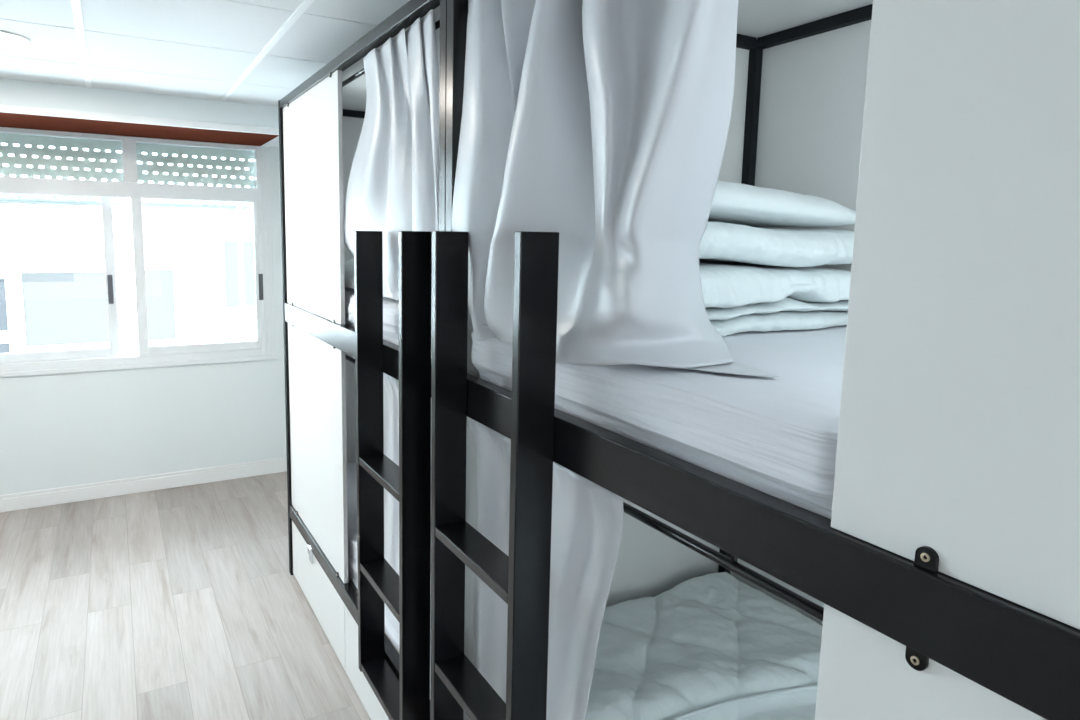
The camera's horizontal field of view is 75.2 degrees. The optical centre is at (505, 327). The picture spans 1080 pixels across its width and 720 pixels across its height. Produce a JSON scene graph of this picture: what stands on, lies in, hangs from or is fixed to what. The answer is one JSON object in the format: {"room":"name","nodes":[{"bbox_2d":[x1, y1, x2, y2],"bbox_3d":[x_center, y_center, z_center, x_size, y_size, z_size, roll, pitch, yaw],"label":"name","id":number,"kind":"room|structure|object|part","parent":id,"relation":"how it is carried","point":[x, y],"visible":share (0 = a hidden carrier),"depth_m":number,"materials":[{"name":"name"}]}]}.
{"room":"dormitory","nodes":[
{"label":"dormitory","id":0,"kind":"room"},
{"bbox_2d":[0,127,286,494],"bbox_3d":[-2.991,-0.192,4.567,4.630,2.700,0.280,-3,8,-29],"label":"wall","id":1,"kind":"structure","parent":0,"point":[78,428],"depth_m":4.81,"materials":[{"name":"white paint"}]},
{"bbox_2d":[0,127,274,371],"bbox_3d":[-3.232,-0.465,4.293,3.470,1.504,0.121,-3,8,-29],"label":"window","id":2,"kind":"structure","parent":1,"relation":"in","point":[260,196],"depth_m":4.71,"materials":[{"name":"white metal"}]},
{"bbox_3d":[-2.986,-0.334,4.468,0.877,1.102,0.035,-3,8,-29],"label":"sash","id":3,"kind":"part","parent":2,"relation":"part of","materials":[{"name":"white glass"}]},
{"bbox_2d":[0,133,137,352],"bbox_3d":[-2.954,-0.540,4.538,0.944,1.480,0.032,-3,8,-29],"label":"roller shutter","id":4,"kind":"object","parent":2,"relation":"attached to","point":[10,139],"visible":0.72,"depth_m":4.52,"materials":[{"name":"white"}]},
{"bbox_3d":[-2.626,-0.254,4.655,0.030,0.193,0.014,-3,8,-29],"label":"handle","id":5,"kind":"part","parent":2,"relation":"part of","materials":[{"name":"grey plastic"}]},
{"bbox_2d":[136,143,254,209],"bbox_3d":[-2.164,-0.584,4.977,0.824,1.480,0.032,-3,8,-29],"label":"roller shutter","id":6,"kind":"object","parent":2,"relation":"attached to","point":[149,149],"visible":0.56,"depth_m":4.90,"materials":[{"name":"white"}]},
{"bbox_3d":[-2.125,-0.375,4.901,0.832,1.102,0.035,-3,8,-29],"label":"sash","id":7,"kind":"part","parent":2,"relation":"part of","materials":[{"name":"white metal"}]},
{"bbox_3d":[-1.773,-0.295,5.084,0.030,0.193,0.014,-3,8,-29],"label":"handle","id":8,"kind":"part","parent":2,"relation":"part of","materials":[{"name":"grey plastic"}]},
{"bbox_2d":[0,355,277,377],"bbox_3d":[-3.220,0.300,4.348,3.510,0.030,0.034,-3,8,-29],"label":"trim","id":9,"kind":"structure","parent":1,"relation":"attached to","point":[264,357],"depth_m":4.72,"materials":[{"name":"white metal"}]},
{"bbox_2d":[0,112,278,145],"bbox_3d":[-3.167,-1.161,3.783,3.655,0.008,0.667,-3,8,-29],"label":"trim","id":10,"kind":"structure","parent":1,"relation":"attached to","point":[11,120],"depth_m":4.26,"materials":[{"name":"brown wood"}]},
{"bbox_2d":[0,78,278,146],"bbox_3d":[-2.737,-1.290,4.001,4.630,0.208,0.680,-3,8,-29],"label":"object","id":11,"kind":"structure","parent":1,"relation":"attached to","point":[12,92],"depth_m":3.97,"materials":[{"name":"white paint"}]},
{"bbox_2d":[0,104,278,134],"bbox_3d":[-2.573,-1.157,3.719,4.630,0.040,0.024,-3,8,-29],"label":"trim","id":12,"kind":"structure","parent":1,"relation":"attached to","point":[6,108],"depth_m":3.97,"materials":[{"name":"white paint"}]},
{"bbox_2d":[0,457,286,512],"bbox_3d":[-2.942,1.109,4.606,4.630,0.112,0.014,-3,8,-29],"label":"baseboard","id":13,"kind":"structure","parent":1,"relation":"attached to","point":[75,493],"depth_m":4.82,"materials":[{"name":"white paint"}]},
{"bbox_2d":[262,136,278,146],"bbox_3d":[-1.542,-1.250,4.687,0.062,0.008,0.667,-3,8,-29],"label":"trim","id":14,"kind":"structure","parent":1,"relation":"attached to","point":[274,141],"depth_m":4.74,"materials":[{"name":"white metal"}]},
{"bbox_2d":[0,471,370,719],"bbox_3d":[-1.097,1.682,1.346,5.030,0.120,8.190,-3,8,-29],"label":"floor","id":15,"kind":"structure","parent":0,"point":[184,602],"depth_m":3.31,"materials":[{"name":"beige laminate"}]},
{"bbox_2d":[278,0,446,719],"bbox_3d":[-0.180,0.194,2.985,1.085,2.440,1.988,-3,8,-29],"label":"bunk bed","id":16,"kind":"object","parent":15,"relation":"on","point":[321,120],"visible":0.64,"depth_m":2.99,"materials":[{"name":"black painted metal"},{"name":"white melamine"}]},
{"bbox_3d":[-1.106,0.101,3.576,0.040,2.440,0.041,-3,8,-29],"label":"post","id":17,"kind":"part","parent":16,"relation":"part of","materials":[{"name":"black"}]},
{"bbox_3d":[-0.851,-0.538,3.057,0.018,0.948,0.950,-3,8,-29],"label":"panel","id":18,"kind":"part","parent":16,"relation":"part of","materials":[{"name":"white plastic"}]},
{"bbox_3d":[-0.869,0.504,3.192,0.018,0.965,0.950,-3,8,-29],"label":"panel","id":19,"kind":"part","parent":16,"relation":"part of","materials":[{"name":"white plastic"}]},
{"bbox_3d":[-0.881,1.204,3.279,0.018,0.313,0.948,-3,8,-29],"label":"drawer","id":20,"kind":"part","parent":16,"relation":"part of","materials":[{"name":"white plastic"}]},
{"bbox_3d":[-0.646,1.073,2.846,0.040,0.063,1.906,-3,8,-29],"label":"rail","id":21,"kind":"part","parent":16,"relation":"part of","materials":[{"name":"black metal"}]},
{"bbox_3d":[-0.590,0.134,2.746,0.017,0.017,1.902,-3,8,-29],"label":"curtain rod","id":22,"kind":"part","parent":16,"relation":"part of","materials":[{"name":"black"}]},
{"bbox_3d":[-0.629,-1.102,3.665,0.994,0.031,0.030,-3,8,-29],"label":"rail","id":23,"kind":"part","parent":16,"relation":"part of","materials":[{"name":"black metal"}]},
{"bbox_3d":[-0.628,0.036,2.711,0.040,0.093,1.906,-3,8,-29],"label":"rail","id":24,"kind":"part","parent":16,"relation":"part of","materials":[{"name":"black"}]},
{"bbox_3d":[-0.611,-0.970,2.580,0.040,0.038,1.906,-3,8,-29],"label":"rail","id":25,"kind":"part","parent":16,"relation":"part of","materials":[{"name":"black metal"}]},
{"bbox_3d":[-0.417,1.319,2.456,0.018,0.313,0.938,-3,8,-29],"label":"drawer","id":26,"kind":"part","parent":16,"relation":"part of","materials":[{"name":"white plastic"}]},
{"bbox_2d":[345,287,431,358],"bbox_3d":[-0.182,-0.056,2.942,1.000,0.215,1.886,-3,8,-29],"label":"mattress","id":27,"kind":"object","parent":16,"relation":"on","point":[390,306],"visible":0.02,"depth_m":2.32,"materials":[{"name":"white fabric"}]},
{"bbox_2d":[344,258,354,288],"bbox_3d":[-0.429,-0.232,2.860,0.450,0.141,0.620,-3,8,-29],"label":"pillow","id":28,"kind":"object","parent":27,"relation":"on","point":[348,265],"visible":0.06,"depth_m":2.77,"materials":[{"name":"white fabric"}]},
{"bbox_2d":[347,462,430,650],"bbox_3d":[-0.190,0.929,3.071,0.984,0.231,1.889,-3,8,-29],"label":"mattress","id":29,"kind":"object","parent":16,"relation":"on","point":[391,623],"visible":0.04,"depth_m":2.88,"materials":[{"name":"white fabric"}]},
{"bbox_3d":[-0.571,-0.928,2.608,0.017,0.017,1.902,-3,8,-29],"label":"curtain rod","id":30,"kind":"part","parent":16,"relation":"part of","materials":[{"name":"black metal"}]},
{"bbox_2d":[344,9,438,308],"bbox_3d":[-0.401,-0.493,2.272,0.054,0.799,0.992,-3,8,-29],"label":"curtain","id":31,"kind":"object","parent":16,"relation":"hanging from","point":[393,186],"visible":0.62,"depth_m":2.12,"materials":[{"name":"white fabric"}]},
{"bbox_2d":[354,231,431,719],"bbox_3d":[-0.345,0.448,2.112,0.086,1.465,0.414,-3,8,-29],"label":"ladder","id":32,"kind":"object","parent":16,"relation":"attached to","point":[406,594],"visible":1,"depth_m":2.01,"materials":[{"name":"black metal"}]},
{"bbox_2d":[383,373,430,629],"bbox_3d":[-0.311,0.534,2.270,0.056,0.731,0.701,-3,8,-29],"label":"curtain","id":33,"kind":"object","parent":16,"relation":"hanging from","point":[390,384],"visible":0.14,"depth_m":2.44,"materials":[{"name":"white fabric"}]},
{"bbox_3d":[-0.157,0.336,1.893,0.040,2.440,0.041,-3,8,-29],"label":"post","id":34,"kind":"part","parent":16,"relation":"part of","materials":[{"name":"black metal"}]},
{"bbox_2d":[445,0,1079,719],"bbox_3d":[0.815,0.440,1.226,1.079,2.440,2.080,-3,8,-29],"label":"bunk bed","id":35,"kind":"object","parent":15,"relation":"on","point":[941,581],"visible":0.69,"depth_m":0.76,"materials":[{"name":"black powder-coated metal"},{"name":"white melamine panels"}]},
{"bbox_3d":[-0.136,0.341,1.856,0.040,2.440,0.041,-3,8,-29],"label":"post","id":36,"kind":"part","parent":35,"relation":"part of","materials":[{"name":"black metal"}]},
{"bbox_2d":[430,231,558,719],"bbox_3d":[-0.047,0.522,1.583,0.086,1.465,0.415,-3,8,-29],"label":"ladder","id":37,"kind":"object","parent":35,"relation":"attached to","point":[521,579],"visible":1,"depth_m":1.44,"materials":[{"name":"black metal"}]},
{"bbox_2d":[467,416,624,719],"bbox_3d":[0.067,0.628,1.599,0.054,0.731,0.652,-3,8,-29],"label":"curtain","id":38,"kind":"object","parent":35,"relation":"hanging from","point":[588,518],"visible":0.6,"depth_m":1.47,"materials":[{"name":"white fabric"}]},
{"bbox_2d":[452,0,779,376],"bbox_3d":[0.183,-0.349,1.423,0.344,0.844,0.847,-3,8,-29],"label":"curtain","id":39,"kind":"object","parent":35,"relation":"hanging from","point":[602,125],"visible":0.92,"depth_m":1.25,"materials":[{"name":"white fabric"}]},
{"bbox_2d":[471,325,846,518],"bbox_3d":[0.805,0.189,1.190,1.002,0.214,1.956,-3,8,-29],"label":"mattress","id":40,"kind":"object","parent":35,"relation":"on","point":[777,437],"visible":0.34,"depth_m":1.12,"materials":[{"name":"white fabric"}]},
{"bbox_2d":[699,260,850,336],"bbox_3d":[0.529,-0.093,1.846,0.805,0.173,0.500,-3,8,-29],"label":"duvet","id":41,"kind":"object","parent":40,"relation":"on","point":[738,297],"visible":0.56,"depth_m":1.67,"materials":[{"name":"white fabric"}]},
{"bbox_2d":[699,222,853,266],"bbox_3d":[0.531,-0.221,1.830,0.805,0.109,0.502,-3,8,-29],"label":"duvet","id":42,"kind":"object","parent":41,"relation":"on","point":[720,240],"visible":0.53,"depth_m":1.63,"materials":[{"name":"white fabric"}]},
{"bbox_2d":[708,180,855,226],"bbox_3d":[0.553,-0.324,1.842,0.745,0.108,0.445,-3,8,-29],"label":"pillow","id":43,"kind":"object","parent":42,"relation":"on","point":[734,203],"visible":0.47,"depth_m":1.68,"materials":[{"name":"white fabric"}]},
{"bbox_3d":[0.403,0.380,0.986,0.017,0.017,1.994,-3,8,-29],"label":"curtain rod","id":44,"kind":"part","parent":35,"relation":"part of","materials":[{"name":"black metal"}]},
{"bbox_3d":[0.767,0.303,2.348,0.030,2.420,0.030,-3,8,-29],"label":"post","id":45,"kind":"part","parent":35,"relation":"part of","materials":[{"name":"black"}]},
{"bbox_3d":[0.341,-0.862,1.945,0.994,0.031,0.030,-3,8,-29],"label":"rail","id":46,"kind":"part","parent":35,"relation":"part of","materials":[{"name":"black metal"}]},
{"bbox_3d":[0.364,0.283,0.951,0.040,0.093,1.998,-3,8,-29],"label":"rail","id":47,"kind":"part","parent":35,"relation":"part of","materials":[{"name":"black metal"}]},
{"bbox_3d":[1.282,-0.764,1.316,0.030,0.031,1.998,-3,8,-29],"label":"rail","id":48,"kind":"part","parent":35,"relation":"part of","materials":[{"name":"black metal"}]},
{"bbox_3d":[0.621,0.874,0.550,0.018,0.965,0.910,-3,8,-29],"label":"panel","id":49,"kind":"part","parent":35,"relation":"part of","materials":[{"name":"white plastic"}]},
{"bbox_3d":[0.639,-0.169,0.414,0.018,0.948,0.910,-3,8,-29],"label":"panel","id":50,"kind":"part","parent":35,"relation":"part of","materials":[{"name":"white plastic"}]},
{"bbox_3d":[0.797,1.175,1.321,0.982,0.229,1.959,-3,8,-29],"label":"mattress","id":51,"kind":"object","parent":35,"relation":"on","visible":0},
{"bbox_2d":[585,572,821,719],"bbox_3d":[0.799,0.986,1.335,0.934,0.136,1.892,-3,8,-29],"label":"duvet","id":52,"kind":"object","parent":51,"relation":"on","point":[711,646],"visible":0.75,"depth_m":1.83,"materials":[{"name":"white fabric"}]},
{"bbox_2d":[0,0,409,106],"bbox_3d":[-1.050,-1.001,0.997,5.030,0.139,8.190,-3,8,-29],"label":"ceiling","id":53,"kind":"structure","parent":0,"point":[199,49],"depth_m":2.90,"materials":[{"name":"white paint"}]},
{"bbox_2d":[0,30,30,44],"bbox_3d":[-2.070,-1.185,2.854,0.224,0.008,0.224,-3,8,-29],"label":"recessed light","id":54,"kind":"object","parent":53,"relation":"in","point":[10,38],"visible":1,"depth_m":2.88,"materials":[{"name":"white paint"}]},
{"bbox_2d":[0,33,26,43],"bbox_3d":[-2.070,-1.183,2.854,0.198,0.001,0.198,-3,8,-29],"label":"diffuser","id":55,"kind":"object","parent":54,"relation":"attached to","point":[5,38],"depth_m":2.87,"materials":[{"name":"white plastic"}]},
{"bbox_2d":[71,0,313,101],"bbox_3d":[-0.883,-0.884,0.654,3.458,0.012,7.006,-3,8,-29],"label":"trim","id":56,"kind":"structure","parent":53,"relation":"attached to","point":[76,6],"depth_m":2.87,"materials":[{"name":"white paint"}]},
{"label":"outside","id":57,"kind":"structure","parent":0,"visible":0},
{"bbox_2d":[0,143,255,354],"bbox_3d":[-6.981,-1.697,14.446,30.000,21.000,3.800,-3,8,-29],"label":"apartment building","id":58,"kind":"structure","parent":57,"point":[53,296],"depth_m":13.09,"materials":[{"name":"white"}]},
{"bbox_3d":[-9.191,-0.381,12.103,0.940,0.920,0.015,-3,8,-29],"label":"dark pane","id":59,"kind":"part","parent":58,"relation":"part of","materials":[{"name":"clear glass"}]},
{"bbox_3d":[-9.295,0.560,12.176,1.140,0.530,0.015,-3,8,-29],"label":"dark pane","id":60,"kind":"part","parent":58,"relation":"part of","materials":[{"name":"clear glass"}]},
{"bbox_2d":[21,272,108,345],"bbox_3d":[-7.953,-0.350,12.805,1.420,1.320,0.015,-3,8,-29],"label":"shutter","id":61,"kind":"object","parent":58,"relation":"hanging from","point":[58,308],"depth_m":12.75,"materials":[{"name":"grey"}]},
{"bbox_3d":[-6.398,-2.110,13.358,30.000,0.120,0.150,-3,8,-29],"label":"cornice","id":62,"kind":"part","parent":58,"relation":"part of","materials":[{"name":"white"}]},
{"bbox_2d":[145,270,175,339],"bbox_3d":[-6.705,-0.434,13.498,0.600,1.350,0.015,-3,8,-29],"label":"shutter","id":63,"kind":"object","parent":58,"relation":"hanging from","point":[160,284],"depth_m":13.52,"materials":[{"name":"grey"}]},
{"bbox_2d":[224,241,254,306],"bbox_3d":[-5.337,-1.089,14.177,0.650,1.320,0.015,-3,8,-29],"label":"shutter","id":64,"kind":"object","parent":58,"relation":"hanging from","point":[231,265],"depth_m":14.14,"materials":[{"name":"grey"}]}
]}

